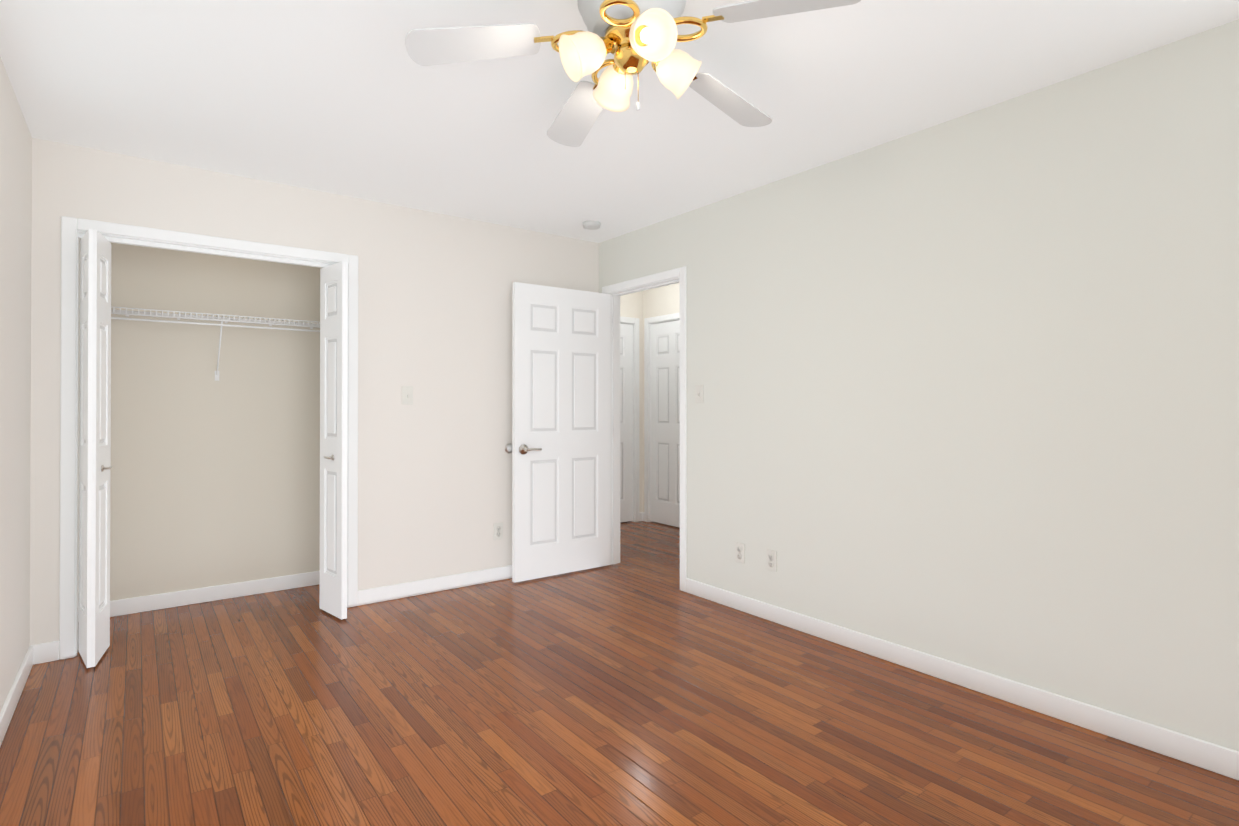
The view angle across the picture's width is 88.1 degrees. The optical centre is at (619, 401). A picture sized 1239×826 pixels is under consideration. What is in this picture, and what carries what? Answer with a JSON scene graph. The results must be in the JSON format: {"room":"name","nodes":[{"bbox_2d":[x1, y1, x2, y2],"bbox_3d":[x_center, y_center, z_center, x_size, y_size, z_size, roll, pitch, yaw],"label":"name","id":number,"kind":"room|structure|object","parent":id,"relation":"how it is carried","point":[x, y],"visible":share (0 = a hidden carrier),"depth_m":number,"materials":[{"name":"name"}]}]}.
{"room":"empty bedroom","nodes":[
{"label":"empty bedroom","id":0,"kind":"room"},
{"bbox_2d":[0,57,31,710],"bbox_3d":[-1.577,-0.013,1.348,0.115,2.440,5.465,0,0,-37],"label":"wall","id":1,"kind":"structure","parent":0,"point":[15,266],"depth_m":2.57,"materials":[{"name":"white paint"}]},
{"bbox_2d":[0,643,43,746],"bbox_3d":[-1.328,1.161,1.132,0.030,0.090,4.600,0,0,-37],"label":"baseboard","id":2,"kind":"structure","parent":1,"relation":"attached to","point":[34,655],"depth_m":2.61,"materials":[{"name":"white wood"}]},
{"bbox_2d":[78,239,320,604],"bbox_3d":[-2.274,0.000,3.846,1.781,2.440,0.635,0,0,-37],"label":"wall","id":3,"kind":"structure","parent":0,"point":[213,482],"depth_m":3.92,"materials":[{"name":"beige paint"}]},
{"bbox_2d":[78,571,319,621],"bbox_3d":[-2.286,1.174,3.760,1.666,0.090,0.520,0,0,-37],"label":"baseboard","id":4,"kind":"structure","parent":3,"relation":"attached to","point":[126,606],"depth_m":3.91,"materials":[{"name":"white wood"}]},
{"bbox_2d":[111,306,319,380],"bbox_3d":[-2.349,-0.321,3.852,1.666,0.382,0.309,0,0,-37],"label":"wire closet shelf","id":5,"kind":"object","parent":3,"relation":"attached to","point":[178,316],"visible":0.62,"depth_m":3.75,"materials":[{"name":"white metal"}]},
{"bbox_2d":[30,138,598,644],"bbox_3d":[-1.476,0.001,3.979,3.216,2.440,0.115,0,0,-37],"label":"wall","id":6,"kind":"structure","parent":0,"point":[434,330],"depth_m":3.96,"materials":[{"name":"white paint"}]},
{"bbox_2d":[78,229,111,667],"bbox_3d":[-2.475,0.211,3.024,0.130,1.985,0.293,0,0,-37],"label":"bifold door","id":7,"kind":"structure","parent":6,"relation":"in","point":[95,466],"depth_m":2.98,"materials":[{"name":"white wood"}]},
{"bbox_2d":[59,216,357,659],"bbox_3d":[-2.140,0.193,3.477,1.260,2.050,0.115,0,0,-37],"label":"door frame","id":8,"kind":"structure","parent":6,"relation":"attached to","point":[118,239],"depth_m":3.21,"materials":[{"name":"white wood"}]},
{"bbox_2d":[319,261,347,619],"bbox_3d":[-1.617,0.214,3.672,0.141,1.985,0.292,0,0,-37],"label":"bifold door","id":9,"kind":"structure","parent":6,"relation":"in","point":[333,415],"depth_m":3.62,"materials":[{"name":"white wood"}]},
{"bbox_2d":[402,386,412,404],"bbox_3d":[-1.325,-0.039,4.008,0.070,0.115,0.020,0,0,-37],"label":"light switch","id":10,"kind":"object","parent":6,"relation":"attached to","point":[407,395],"visible":1,"depth_m":4.01,"materials":[{"name":"white plastic"}]},
{"bbox_2d":[358,565,511,605],"bbox_3d":[-0.859,1.178,4.357,1.768,0.090,0.014,0,0,-37],"label":"baseboard","id":11,"kind":"structure","parent":6,"relation":"attached to","point":[402,590],"depth_m":4.09,"materials":[{"name":"white wood"}]},
{"bbox_2d":[493,522,502,539],"bbox_3d":[-0.829,0.888,4.385,0.070,0.115,0.008,0,0,-37],"label":"electrical outlet","id":12,"kind":"object","parent":6,"relation":"attached to","point":[497,531],"visible":1,"depth_m":4.38,"materials":[{"name":"white plastic"}]},
{"bbox_2d":[505,443,511,452],"bbox_3d":[-0.758,0.323,4.434,0.068,0.068,0.020,0,0,-37],"label":"door stop","id":13,"kind":"object","parent":6,"relation":"attached to","point":[508,447],"visible":0.81,"depth_m":4.42,"materials":[{"name":"white plastic"}]},
{"bbox_2d":[0,521,1238,825],"bbox_3d":[0.145,1.265,2.962,4.816,0.100,5.980,0,0,-37],"label":"floor","id":14,"kind":"structure","parent":0,"point":[634,687],"depth_m":2.37,"materials":[{"name":"brown wood"}]},
{"bbox_2d":[0,0,1238,242],"bbox_3d":[0.145,-1.275,2.975,4.816,0.100,5.980,0,0,-37],"label":"ceiling","id":15,"kind":"structure","parent":0,"point":[350,98],"depth_m":2.52,"materials":[{"name":"white paint"}]},
{"bbox_2d":[583,221,600,229],"bbox_3d":[-0.190,-1.199,4.370,0.124,0.036,0.124,0,0,-37],"label":"smoke detector","id":16,"kind":"object","parent":15,"relation":"attached to","point":[591,225],"visible":1,"depth_m":4.33,"materials":[{"name":"white plastic"}]},
{"bbox_2d":[405,0,860,146],"bbox_3d":[0.058,-1.061,1.995,1.257,0.338,1.281,0,0,-37],"label":"ceiling fan","id":17,"kind":"object","parent":15,"relation":"hanging from","point":[634,37],"visible":1,"depth_m":1.92,"materials":[{"name":"white"}]},
{"bbox_2d":[620,291,642,512],"bbox_3d":[-0.338,0.013,6.278,1.370,2.440,0.115,0,0,-37],"label":"wall","id":18,"kind":"structure","parent":0,"point":[631,305],"depth_m":6.62,"materials":[{"name":"beige paint"}]},
{"bbox_2d":[620,324,632,521],"bbox_3d":[-0.181,0.215,6.360,0.774,2.012,0.161,0,0,-37],"label":"hall door","id":19,"kind":"structure","parent":18,"relation":"in","point":[626,422],"depth_m":6.53,"materials":[{"name":"white wood"}]},
{"bbox_2d":[620,316,638,521],"bbox_3d":[-0.193,0.187,6.376,0.904,2.092,0.131,0,0,-37],"label":"door frame","id":20,"kind":"structure","parent":18,"relation":"attached to","point":[635,321],"depth_m":6.58,"materials":[{"name":"white wood"}]},
{"bbox_2d":[639,512,643,520],"bbox_3d":[0.691,1.181,5.003,1.255,0.090,3.150,0,0,-37],"label":"baseboard","id":21,"kind":"structure","parent":18,"relation":"attached to","point":[641,516],"depth_m":6.61,"materials":[{"name":"white wood"}]},
{"bbox_2d":[643,283,679,511],"bbox_3d":[1.238,0.008,5.422,0.115,2.440,3.380,0,0,-37],"label":"wall","id":22,"kind":"structure","parent":0,"point":[662,300],"depth_m":6.45,"materials":[{"name":"beige paint"}]},
{"bbox_2d":[644,313,679,521],"bbox_3d":[0.551,0.187,6.318,0.131,2.092,0.814,0,0,-37],"label":"door frame","id":23,"kind":"structure","parent":22,"relation":"attached to","point":[647,321],"depth_m":6.57,"materials":[{"name":"white wood"}]},
{"bbox_2d":[650,320,679,526],"bbox_3d":[0.535,0.215,6.306,0.161,2.012,0.684,0,0,-37],"label":"hall door","id":24,"kind":"structure","parent":22,"relation":"in","point":[664,422],"depth_m":6.38,"materials":[{"name":"white wood"}]},
{"bbox_2d":[599,19,1238,750],"bbox_3d":[0.927,-0.002,3.559,0.115,2.440,5.750,0,0,-37],"label":"wall","id":25,"kind":"structure","parent":0,"point":[969,381],"depth_m":2.61,"materials":[{"name":"white paint"}]},
{"bbox_2d":[512,282,609,582],"bbox_3d":[-0.393,0.205,4.540,0.796,2.012,0.161,0,0,-37],"label":"bedroom door","id":26,"kind":"structure","parent":25,"relation":"in","point":[560,430],"depth_m":4.50,"materials":[{"name":"white wood"}]},
{"bbox_2d":[602,266,686,591],"bbox_3d":[0.195,0.177,4.515,0.131,2.092,0.924,0,0,-37],"label":"door frame","id":27,"kind":"structure","parent":25,"relation":"attached to","point":[614,427],"depth_m":4.61,"materials":[{"name":"white wood"}]},
{"bbox_2d":[695,384,702,402],"bbox_3d":[0.495,-0.049,4.020,0.020,0.115,0.070,0,0,-37],"label":"light switch","id":28,"kind":"object","parent":25,"relation":"attached to","point":[698,393],"visible":1,"depth_m":4.02,"materials":[{"name":"white plastic"}]},
{"bbox_2d":[735,542,744,563],"bbox_3d":[0.704,0.884,3.748,0.008,0.115,0.070,0,0,-37],"label":"electrical outlet","id":29,"kind":"object","parent":25,"relation":"attached to","point":[739,552],"visible":1,"depth_m":3.74,"materials":[{"name":"white plastic"}]},
{"bbox_2d":[766,549,776,571],"bbox_3d":[0.844,0.883,3.562,0.008,0.115,0.070,0,0,-37],"label":"electrical outlet","id":30,"kind":"object","parent":25,"relation":"attached to","point":[771,560],"visible":1,"depth_m":3.56,"materials":[{"name":"white plastic"}]},
{"bbox_2d":[686,578,1238,779],"bbox_3d":[1.517,1.169,2.662,0.017,0.090,3.618,0,0,-37],"label":"baseboard","id":31,"kind":"structure","parent":25,"relation":"attached to","point":[1212,757],"depth_m":2.59,"materials":[{"name":"white wood"}]}
]}

